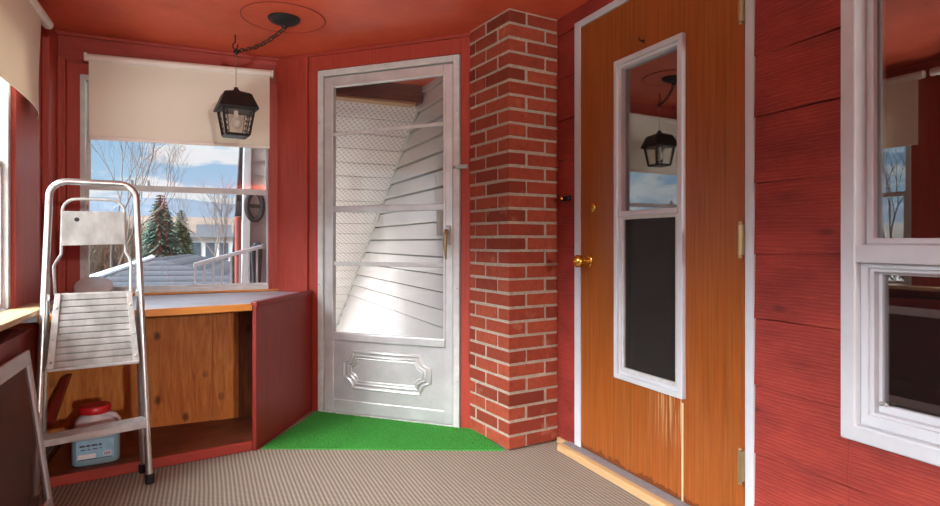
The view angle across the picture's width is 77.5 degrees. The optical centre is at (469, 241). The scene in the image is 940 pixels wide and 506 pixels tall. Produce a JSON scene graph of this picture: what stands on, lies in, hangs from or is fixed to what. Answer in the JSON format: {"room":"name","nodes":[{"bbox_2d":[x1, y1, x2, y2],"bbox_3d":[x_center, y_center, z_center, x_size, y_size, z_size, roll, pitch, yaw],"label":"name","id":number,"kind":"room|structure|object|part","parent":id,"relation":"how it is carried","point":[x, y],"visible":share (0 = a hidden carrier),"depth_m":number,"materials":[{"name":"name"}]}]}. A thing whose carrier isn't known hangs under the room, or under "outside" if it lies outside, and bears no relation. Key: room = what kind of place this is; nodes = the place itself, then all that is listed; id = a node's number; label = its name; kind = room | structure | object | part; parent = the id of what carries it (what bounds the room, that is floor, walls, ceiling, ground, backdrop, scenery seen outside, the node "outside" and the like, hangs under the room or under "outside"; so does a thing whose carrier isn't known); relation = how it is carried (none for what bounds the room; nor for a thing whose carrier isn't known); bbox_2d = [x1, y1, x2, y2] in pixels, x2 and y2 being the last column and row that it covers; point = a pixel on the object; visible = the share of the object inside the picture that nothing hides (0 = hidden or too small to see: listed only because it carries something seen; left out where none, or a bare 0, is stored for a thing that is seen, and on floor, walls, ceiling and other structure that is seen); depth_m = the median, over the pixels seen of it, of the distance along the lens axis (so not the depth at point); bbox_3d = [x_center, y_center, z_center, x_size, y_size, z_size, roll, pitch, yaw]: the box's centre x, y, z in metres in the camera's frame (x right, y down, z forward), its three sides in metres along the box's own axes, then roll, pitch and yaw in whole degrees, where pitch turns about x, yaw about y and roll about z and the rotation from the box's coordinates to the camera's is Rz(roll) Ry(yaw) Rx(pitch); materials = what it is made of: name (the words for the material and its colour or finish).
{"room":"enclosed porch","nodes":[
{"label":"enclosed porch","id":0,"kind":"room"},
{"bbox_2d":[0,328,32,505],"bbox_3d":[0.462,0.672,-2.615,0.105,0.655,10.860,0,0,-25],"label":"wall","id":1,"kind":"structure","parent":0,"point":[16,421],"depth_m":2.13,"materials":[{"name":"red wood"}]},
{"bbox_2d":[5,25,41,435],"bbox_3d":[0.189,-0.010,-2.289,0.120,2.220,11.880,0,0,-25],"label":"wall","id":2,"kind":"structure","parent":0,"point":[35,326],"depth_m":2.87,"materials":[{"name":"red wood"}]},
{"bbox_2d":[0,77,10,311],"bbox_3d":[-1.762,-0.325,2.034,0.086,1.250,0.765,0,0,-25],"label":"window","id":3,"kind":"structure","parent":2,"relation":"in","point":[5,88],"depth_m":2.37,"materials":[{"name":"white metal"}]},
{"bbox_3d":[-1.754,-0.028,2.038,0.025,0.595,0.705,0,0,-25],"label":"sash","id":4,"kind":"part","parent":3,"relation":"part of","materials":[{"name":"white wood"}]},
{"bbox_2d":[11,59,39,307],"bbox_3d":[-1.961,-0.350,2.584,0.022,1.300,0.388,0,0,-25],"label":"trim","id":5,"kind":"structure","parent":2,"relation":"attached to","point":[25,125],"depth_m":2.54,"materials":[{"name":"red wood"}]},
{"bbox_2d":[0,303,52,331],"bbox_3d":[0.391,0.283,-2.439,0.121,0.022,11.239,0,0,-25],"label":"window ledge","id":6,"kind":"object","parent":2,"relation":"attached to","point":[10,317],"visible":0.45,"depth_m":2.23,"materials":[{"name":"brown wood"}]},
{"bbox_2d":[0,0,53,118],"bbox_3d":[-1.756,-0.805,2.202,0.075,0.506,1.265,0,0,-25],"label":"roller blind","id":7,"kind":"object","parent":2,"relation":"attached to","point":[21,21],"visible":1,"depth_m":2.36,"materials":[{"name":"beige fabric"}]},
{"bbox_2d":[42,26,57,300],"bbox_3d":[-2.138,-0.395,2.981,0.030,1.390,0.200,0,0,-25],"label":"trim","id":8,"kind":"structure","parent":2,"relation":"attached to","point":[49,37],"depth_m":2.93,"materials":[{"name":"red wood"}]},
{"bbox_2d":[58,35,276,83],"bbox_3d":[-1.712,-0.010,3.385,1.240,2.220,0.120,0,0,-25],"label":"wall","id":9,"kind":"structure","parent":0,"point":[71,48],"depth_m":3.27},
{"bbox_2d":[57,56,66,292],"bbox_3d":[-2.161,-0.335,3.083,0.057,1.270,0.055,0,0,-25],"label":"trim","id":10,"kind":"structure","parent":9,"relation":"attached to","point":[61,62],"depth_m":3.07,"materials":[{"name":"red wood"}]},
{"bbox_2d":[55,30,277,60],"bbox_3d":[-1.683,-1.109,3.324,1.144,0.022,0.014,0,0,-25],"label":"trim","id":11,"kind":"structure","parent":9,"relation":"attached to","point":[59,32],"depth_m":3.29,"materials":[{"name":"red wood"}]},
{"bbox_2d":[67,62,276,295],"bbox_3d":[-1.653,-0.328,3.336,1.077,1.255,0.018,0,0,-25],"label":"trim","id":12,"kind":"structure","parent":9,"relation":"attached to","point":[74,70],"depth_m":3.12,"materials":[{"name":"red wood"}]},
{"bbox_2d":[80,74,278,294],"bbox_3d":[-1.647,-0.303,3.370,1.032,1.194,0.100,0,0,-25],"label":"window","id":13,"kind":"structure","parent":9,"relation":"in","point":[85,143],"depth_m":3.28,"materials":[{"name":"white wood"}]},
{"bbox_3d":[-1.651,-0.025,3.369,0.950,0.583,0.026,0,0,-25],"label":"sash","id":14,"kind":"part","parent":13,"relation":"part of","materials":[{"name":"white wood"}]},
{"bbox_3d":[-1.663,-0.583,3.393,0.950,0.595,0.025,0,0,-25],"label":"sash","id":15,"kind":"part","parent":13,"relation":"part of","materials":[{"name":"white wood"}]},
{"bbox_2d":[84,52,272,150],"bbox_3d":[-1.619,-0.770,3.319,0.959,0.515,0.056,0,0,-25],"label":"roller blind","id":16,"kind":"object","parent":13,"relation":"attached to","point":[131,99],"visible":0.9,"depth_m":3.27,"materials":[{"name":"beige fabric"}]},
{"bbox_3d":[-1.634,0.289,3.343,1.032,0.010,0.040,0,0,-25],"label":"sill","id":17,"kind":"part","parent":13,"relation":"part of","materials":[{"name":"white wood"}]},
{"bbox_2d":[38,0,588,85],"bbox_3d":[1.300,-1.170,-1.786,2.640,0.100,12.270,0,0,-25],"label":"ceiling","id":18,"kind":"structure","parent":0,"point":[207,24],"depth_m":2.93,"materials":[{"name":"red paint"}]},
{"bbox_2d":[213,87,258,139],"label":"hanging lantern","id":19,"kind":"object","parent":18,"relation":"hanging from","point":[236,101],"depth_m":3.13,"materials":[{"name":"black metal"}]},
{"bbox_2d":[213,87,258,115],"bbox_3d":[-1.266,-0.773,3.167,0.201,0.126,0.201,0,0,-32],"label":"hood","id":20,"kind":"object","parent":19,"relation":"attached to","point":[235,101],"depth_m":3.11,"materials":[{"name":"black metal"}]},
{"bbox_3d":[-1.266,-0.664,3.167,0.052,0.101,0.052,0,0,-25],"label":"bulb","id":21,"kind":"part","parent":19,"relation":"part of","materials":[{"name":"glass"}]},
{"bbox_2d":[232,12,299,54],"label":"chain","id":22,"kind":"object","parent":18,"relation":"hanging from","point":[284,20],"depth_m":2.91,"materials":[{"name":"black metal"}]},
{"bbox_3d":[-1.097,-1.038,3.046,0.435,0.062,0.026,0,0,36],"label":"chain","id":23,"kind":"part","parent":22,"relation":"part of","materials":[{"name":"black metal"}]},
{"bbox_2d":[240,1,325,32],"bbox_3d":[-0.932,-1.119,2.928,0.408,0.005,0.408,0,0,-25],"label":"ceiling medallion","id":24,"kind":"object","parent":18,"relation":"attached to","point":[256,14],"visible":0.91,"depth_m":2.88,"materials":[{"name":"red paint"}]},
{"bbox_2d":[24,411,651,505],"bbox_3d":[1.321,1.060,-1.760,2.460,0.120,11.900,0,0,-25],"label":"floor","id":25,"kind":"structure","parent":0,"point":[539,474],"depth_m":2.42,"materials":[{"name":"carpet"}]},
{"bbox_2d":[0,350,53,505],"bbox_3d":[-1.409,0.697,1.759,0.086,0.596,0.932,0,0,-25],"label":"screen","id":26,"kind":"object","parent":25,"relation":"on","point":[18,363],"visible":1,"depth_m":2.14,"materials":[{"name":"white paint"}]},
{"bbox_2d":[28,178,154,505],"bbox_3d":[-1.519,0.370,2.369,0.420,1.260,0.214,0,0,-33],"label":"step ladder","id":27,"kind":"object","parent":25,"relation":"on","point":[89,329],"visible":0.96,"depth_m":2.38,"materials":[{"name":"metal"}]},
{"bbox_3d":[-1.696,0.560,2.335,0.068,0.841,0.027,0,0,30],"label":"leg","id":28,"kind":"part","parent":27,"relation":"part of","materials":[{"name":"metal"}]},
{"bbox_2d":[62,211,125,245],"bbox_3d":[-1.560,-0.057,2.433,0.222,0.143,0.023,0,0,-33],"label":"tray","id":29,"kind":"object","parent":27,"relation":"on","point":[78,227],"depth_m":2.43,"materials":[{"name":"white plastic"}]},
{"bbox_3d":[-1.418,0.560,2.518,0.027,0.841,0.068,0,0,-7],"label":"leg","id":30,"kind":"part","parent":27,"relation":"part of","materials":[{"name":"metal"}]},
{"bbox_2d":[21,290,312,487],"bbox_3d":[-1.415,0.642,2.954,1.314,0.712,0.851,0,0,-25],"label":"cabinet","id":31,"kind":"object","parent":25,"relation":"on","point":[228,373],"depth_m":3.01,"materials":[{"name":"paint"}]},
{"bbox_2d":[74,276,112,292],"bbox_3d":[-1.980,0.238,3.081,0.176,0.108,0.155,0,0,-25],"label":"disc","id":32,"kind":"object","parent":31,"relation":"on","point":[89,284],"visible":0.77,"depth_m":3.08,"materials":[{"name":"plastic"}]},
{"bbox_2d":[71,401,120,466],"bbox_3d":[-1.626,0.830,2.552,0.183,0.247,0.123,0,0,-31],"label":"plastic jug","id":33,"kind":"object","parent":31,"relation":"on","point":[103,449],"visible":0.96,"depth_m":2.50,"materials":[{"name":"plastic"}]},
{"bbox_2d":[77,443,109,461],"bbox_3d":[-1.600,0.894,2.498,0.126,0.063,0.002,0,0,-31],"label":"print","id":34,"kind":"object","parent":33,"relation":"attached to","point":[86,452],"depth_m":2.50},
{"bbox_3d":[-1.632,0.724,2.550,0.120,0.035,0.120,0,0,-25],"label":"lid","id":35,"kind":"part","parent":33,"relation":"part of","materials":[{"name":"red plastic"}]},
{"bbox_3d":[-1.561,0.771,2.568,0.056,0.066,0.022,0,0,-31],"label":"handle","id":36,"kind":"part","parent":33,"relation":"part of","materials":[{"name":"white plastic"}]},
{"bbox_3d":[-1.726,0.640,2.980,0.760,0.628,0.016,0,0,-25],"label":"panel","id":37,"kind":"part","parent":31,"relation":"part of","materials":[{"name":"orange wood"}]},
{"bbox_2d":[48,417,251,475],"bbox_3d":[-1.354,0.964,2.842,1.100,0.020,0.545,0,0,-25],"label":"shelf","id":38,"kind":"object","parent":31,"relation":"attached to","point":[187,440],"depth_m":2.76,"materials":[{"name":"red wood"}]},
{"bbox_3d":[-1.391,0.975,2.583,0.829,0.044,0.020,0,0,-33],"label":"kick rail","id":39,"kind":"part","parent":31,"relation":"part of","materials":[{"name":"red wood"}]},
{"bbox_2d":[21,291,296,322],"bbox_3d":[-1.431,0.310,2.950,1.283,0.028,0.845,0,0,-25],"label":"countertop","id":40,"kind":"structure","parent":31,"relation":"on","point":[206,299],"depth_m":3.01,"materials":[{"name":"paint"}]},
{"bbox_3d":[-1.317,0.640,3.166,0.133,0.628,0.018,0,0,-25],"label":"panel","id":41,"kind":"part","parent":31,"relation":"part of","materials":[{"name":"orange wood"}]},
{"bbox_3d":[-1.127,0.640,3.233,0.282,0.628,0.018,0,0,-25],"label":"panel","id":42,"kind":"part","parent":31,"relation":"part of","materials":[{"name":"brown wood"}]},
{"bbox_3d":[-0.988,0.654,3.135,0.020,0.688,0.678,0,0,7],"label":"panel","id":43,"kind":"part","parent":31,"relation":"part of","materials":[{"name":"red wood"}]},
{"bbox_2d":[262,411,503,450],"bbox_3d":[-0.385,0.992,3.036,1.157,0.016,0.620,0,0,10],"label":"mat","id":44,"kind":"object","parent":25,"relation":"on","point":[324,430],"visible":1,"depth_m":2.99,"materials":[{"name":"green carpet"}]},
{"bbox_2d":[469,8,558,448],"bbox_3d":[0.203,-0.063,3.070,0.310,2.114,0.455,0,0,-31],"label":"brick column","id":45,"kind":"structure","parent":25,"relation":"on","point":[513,86],"depth_m":2.89,"materials":[{"name":"red brick"}]},
{"bbox_2d":[560,195,570,201],"bbox_3d":[0.463,-0.213,2.872,0.035,0.026,0.086,0,0,-25],"label":"doorbell","id":46,"kind":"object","parent":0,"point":[562,198],"depth_m":2.87,"materials":[{"name":"black metal"}]},
{"bbox_2d":[556,0,939,505],"bbox_3d":[2.603,-0.010,-1.614,0.141,2.220,11.100,0,0,-25],"label":"wall","id":47,"kind":"structure","parent":0,"point":[802,458],"depth_m":1.77,"materials":[{"name":"red wood"}]},
{"bbox_2d":[557,437,567,442],"bbox_3d":[0.457,0.986,2.887,0.018,0.028,0.080,0,0,-25],"label":"trim","id":48,"kind":"structure","parent":47,"relation":"attached to","point":[559,439],"depth_m":2.90,"materials":[{"name":"brown wood"}]},
{"bbox_2d":[557,442,674,505],"bbox_3d":[0.673,0.983,2.286,0.028,0.034,1.199,0,0,-25],"label":"trim","id":49,"kind":"structure","parent":47,"relation":"attached to","point":[636,490],"depth_m":2.43,"materials":[{"name":"brown wood"}]},
{"bbox_2d":[562,441,689,505],"bbox_3d":[0.728,0.985,2.309,0.089,0.030,1.195,0,0,-25],"label":"trim","id":50,"kind":"structure","parent":47,"relation":"attached to","point":[660,493],"depth_m":2.42,"materials":[{"name":"wood"}]},
{"bbox_2d":[572,0,755,505],"bbox_3d":[0.728,-0.024,2.361,0.186,2.048,1.006,0,0,-25],"label":"door","id":51,"kind":"structure","parent":47,"relation":"in","point":[664,320],"depth_m":2.20,"materials":[{"name":"brown wood"}]},
{"bbox_3d":[0.513,0.088,2.697,0.074,0.058,0.058,0,0,-25],"label":"knob","id":52,"kind":"part","parent":51,"relation":"part of","materials":[{"name":"gold metal"}]},
{"bbox_3d":[0.722,0.218,2.350,0.022,0.655,0.326,0,0,-25],"label":"screen frame","id":53,"kind":"part","parent":51,"relation":"part of","materials":[{"name":"white metal"}]},
{"bbox_2d":[841,0,939,466],"bbox_3d":[1.313,-0.249,1.151,0.128,1.581,1.101,0,0,-25],"label":"window","id":54,"kind":"structure","parent":47,"relation":"in","point":[868,258],"depth_m":1.59,"materials":[{"name":"white paint"}]},
{"bbox_3d":[1.319,0.276,1.153,0.096,0.440,1.017,0,0,-25],"label":"frame","id":55,"kind":"part","parent":54,"relation":"part of","materials":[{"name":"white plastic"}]},
{"bbox_3d":[1.323,-0.496,1.155,0.057,1.004,1.017,0,0,-25],"label":"sash","id":56,"kind":"part","parent":54,"relation":"part of","materials":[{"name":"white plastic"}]},
{"bbox_3d":[1.302,0.269,1.147,0.041,0.402,0.979,0,0,-25],"label":"sash","id":57,"kind":"part","parent":54,"relation":"part of","materials":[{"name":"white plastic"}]},
{"bbox_2d":[630,0,939,387],"bbox_3d":[4.003,-0.250,-0.974,2.928,2.500,11.500,0,0,-25],"label":"window glass","id":58,"kind":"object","parent":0,"point":[913,26],"depth_m":4.07,"materials":[{"name":"clear glass"}]},
{"bbox_2d":[889,378,939,416],"bbox_3d":[3.937,1.010,-0.949,2.828,0.020,11.400,0,0,-25],"label":"floor","id":59,"kind":"structure","parent":0,"point":[921,398],"depth_m":3.77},
{"bbox_3d":[-0.540,-0.010,3.384,1.068,2.220,1.068,0,0,-25],"label":"wall","id":60,"kind":"structure","parent":0,"visible":0},
{"bbox_2d":[277,36,469,428],"bbox_3d":[-0.580,-0.049,3.338,1.258,2.098,0.016,0,0,20],"label":"trim","id":61,"kind":"structure","parent":60,"relation":"attached to","point":[297,87],"depth_m":3.47,"materials":[{"name":"red wood"}]},
{"bbox_2d":[278,32,470,60],"bbox_3d":[-0.561,-1.109,3.334,1.296,0.022,0.014,0,0,21],"label":"trim","id":62,"kind":"structure","parent":60,"relation":"attached to","point":[458,35],"depth_m":3.31,"materials":[{"name":"red wood"}]},
{"bbox_2d":[318,54,467,427],"bbox_3d":[-0.443,-0.003,3.300,0.947,2.005,0.125,0,0,21],"label":"door","id":63,"kind":"structure","parent":60,"relation":"in","point":[394,377],"depth_m":3.28,"materials":[{"name":"white metal"}]},
{"bbox_3d":[-0.474,0.736,3.302,0.465,0.142,0.014,0,0,20],"label":"embossed moulding","id":64,"kind":"part","parent":63,"relation":"part of","materials":[{"name":"metal"}]},
{"bbox_3d":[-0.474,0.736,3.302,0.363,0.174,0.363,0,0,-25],"label":"embossed moulding","id":65,"kind":"part","parent":63,"relation":"part of","materials":[{"name":"metal"}]},
{"bbox_3d":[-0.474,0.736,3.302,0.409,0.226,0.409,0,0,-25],"label":"embossed moulding","id":66,"kind":"part","parent":63,"relation":"part of","materials":[{"name":"metal"}]},
{"bbox_3d":[-0.468,-0.190,3.300,0.700,0.036,0.032,0,0,20],"label":"rail","id":67,"kind":"part","parent":63,"relation":"part of","materials":[{"name":"metal"}]},
{"bbox_3d":[-0.468,0.547,3.298,0.720,0.045,0.036,0,0,20],"label":"rail","id":68,"kind":"part","parent":63,"relation":"part of","materials":[{"name":"metal"}]},
{"bbox_3d":[-0.465,0.743,3.307,0.724,0.345,0.016,0,0,20],"label":"kick panel","id":69,"kind":"part","parent":63,"relation":"part of","materials":[{"name":"metal"}]},
{"bbox_3d":[-0.129,0.013,3.130,0.026,0.165,0.039,0,0,24],"label":"lever","id":70,"kind":"part","parent":63,"relation":"part of","materials":[{"name":"gold metal"}]},
{"bbox_3d":[-0.121,-0.037,3.150,0.038,0.105,0.022,0,0,20],"label":"handle","id":71,"kind":"part","parent":63,"relation":"part of","materials":[{"name":"metal"}]},
{"label":"outside","id":72,"kind":"structure","parent":0,"visible":0},
{"bbox_3d":[0.000,4.650,0.000,640.000,0.500,640.000,0,0,-25],"label":"ground","id":73,"kind":"structure","parent":72,"visible":0},
{"bbox_2d":[90,211,148,274],"bbox_3d":[-16.155,1.497,26.130,5.492,5.825,3.816,0,0,-30],"label":"bare shrub","id":74,"kind":"object","parent":73,"relation":"on","point":[99,254],"visible":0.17,"depth_m":25.34,"materials":[{"name":"brown plant"}]},
{"bbox_2d":[91,140,192,267],"bbox_3d":[-11.803,-0.769,20.912,3.751,10.359,3.860,0,0,-30],"label":"bare tree","id":75,"kind":"object","parent":73,"relation":"on","point":[132,144],"visible":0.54,"depth_m":21.17,"materials":[{"name":"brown plant"}]},
{"bbox_2d":[133,195,183,260],"bbox_3d":[-12.150,1.336,23.026,3.866,6.369,3.810,0,0,9],"label":"spruce tree","id":76,"kind":"object","parent":73,"relation":"on","point":[159,241],"visible":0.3,"depth_m":22.78,"materials":[{"name":"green plant"}]},
{"bbox_2d":[90,254,229,286],"bbox_3d":[-7.659,2.361,16.511,10.200,4.077,11.600,0,0,-25],"label":"roof","id":77,"kind":"structure","parent":73,"relation":"on","point":[177,269],"depth_m":13.49,"materials":[{"name":"grey"}]},
{"bbox_2d":[173,210,195,254],"bbox_3d":[-15.057,1.375,30.515,3.147,6.051,2.955,0,0,-28],"label":"spruce tree","id":78,"kind":"object","parent":73,"relation":"on","point":[183,233],"visible":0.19,"depth_m":30.36,"materials":[{"name":"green plant"}]},
{"bbox_2d":[149,176,235,259],"bbox_3d":[-13.843,0.305,30.046,4.282,8.210,3.274,0,0,-1],"label":"bare tree","id":79,"kind":"object","parent":73,"relation":"on","point":[227,208],"visible":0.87,"depth_m":29.92,"materials":[{"name":"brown plant"}]},
{"bbox_2d":[189,224,232,260],"bbox_3d":[-20.308,1.550,44.539,4.300,5.700,6.900,0,0,-25],"label":"house","id":80,"kind":"structure","parent":73,"relation":"on","point":[202,230],"depth_m":42.12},
{"bbox_2d":[234,216,241,282],"bbox_3d":[-1.534,1.915,3.873,0.048,4.170,0.047,0,0,-25],"label":"pole","id":81,"kind":"object","parent":73,"relation":"on","point":[237,219],"visible":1,"depth_m":3.85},
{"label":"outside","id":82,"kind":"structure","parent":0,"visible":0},
{"bbox_2d":[232,77,442,337],"bbox_3d":[-1.766,1.109,6.021,1.385,5.781,6.580,0,0,-25],"label":"house","id":83,"kind":"structure","parent":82,"point":[397,167],"depth_m":4.51,"materials":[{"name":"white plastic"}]},
{"bbox_2d":[244,195,264,222],"bbox_3d":[-1.467,-0.245,3.989,0.136,0.226,0.036,0,0,-25],"label":"ring","id":84,"kind":"object","parent":83,"relation":"attached to","point":[247,205],"visible":0.81,"depth_m":3.98,"materials":[{"name":"black metal"}]},
{"bbox_2d":[251,242,261,282],"bbox_3d":[-1.453,0.150,3.986,0.068,0.300,0.078,0,0,-25],"label":"wall box","id":85,"kind":"object","parent":83,"relation":"attached to","point":[253,253],"visible":0.56,"depth_m":3.96,"materials":[{"name":"grey metal"}]},
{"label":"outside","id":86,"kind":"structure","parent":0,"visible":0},
{"bbox_2d":[90,197,234,217],"bbox_3d":[-85.766,-7.053,49.302,528.956,24.906,483.000,0,0,-25],"label":"hills","id":87,"kind":"structure","parent":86,"point":[99,206],"depth_m":224.26,"materials":[{"name":"white snow"}]},
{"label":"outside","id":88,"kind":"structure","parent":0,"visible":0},
{"bbox_2d":[126,216,233,243],"bbox_3d":[-39.820,0.001,22.890,245.587,10.797,224.250,0,0,-25],"label":"hills","id":89,"kind":"structure","parent":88,"point":[194,220],"depth_m":111.15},
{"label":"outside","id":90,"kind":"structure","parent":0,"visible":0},
{"bbox_2d":[193,244,262,283],"bbox_3d":[-1.539,0.428,3.739,0.410,0.824,0.040,0,0,-25],"label":"guard rail","id":91,"kind":"object","parent":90,"point":[248,250],"visible":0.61,"depth_m":3.74,"materials":[{"name":"plastic"}]},
{"bbox_3d":[-1.539,0.085,3.739,0.410,0.138,0.040,0,0,-25],"label":"hand rail","id":92,"kind":"part","parent":91,"relation":"part of","materials":[{"name":"white plastic"}]}
]}

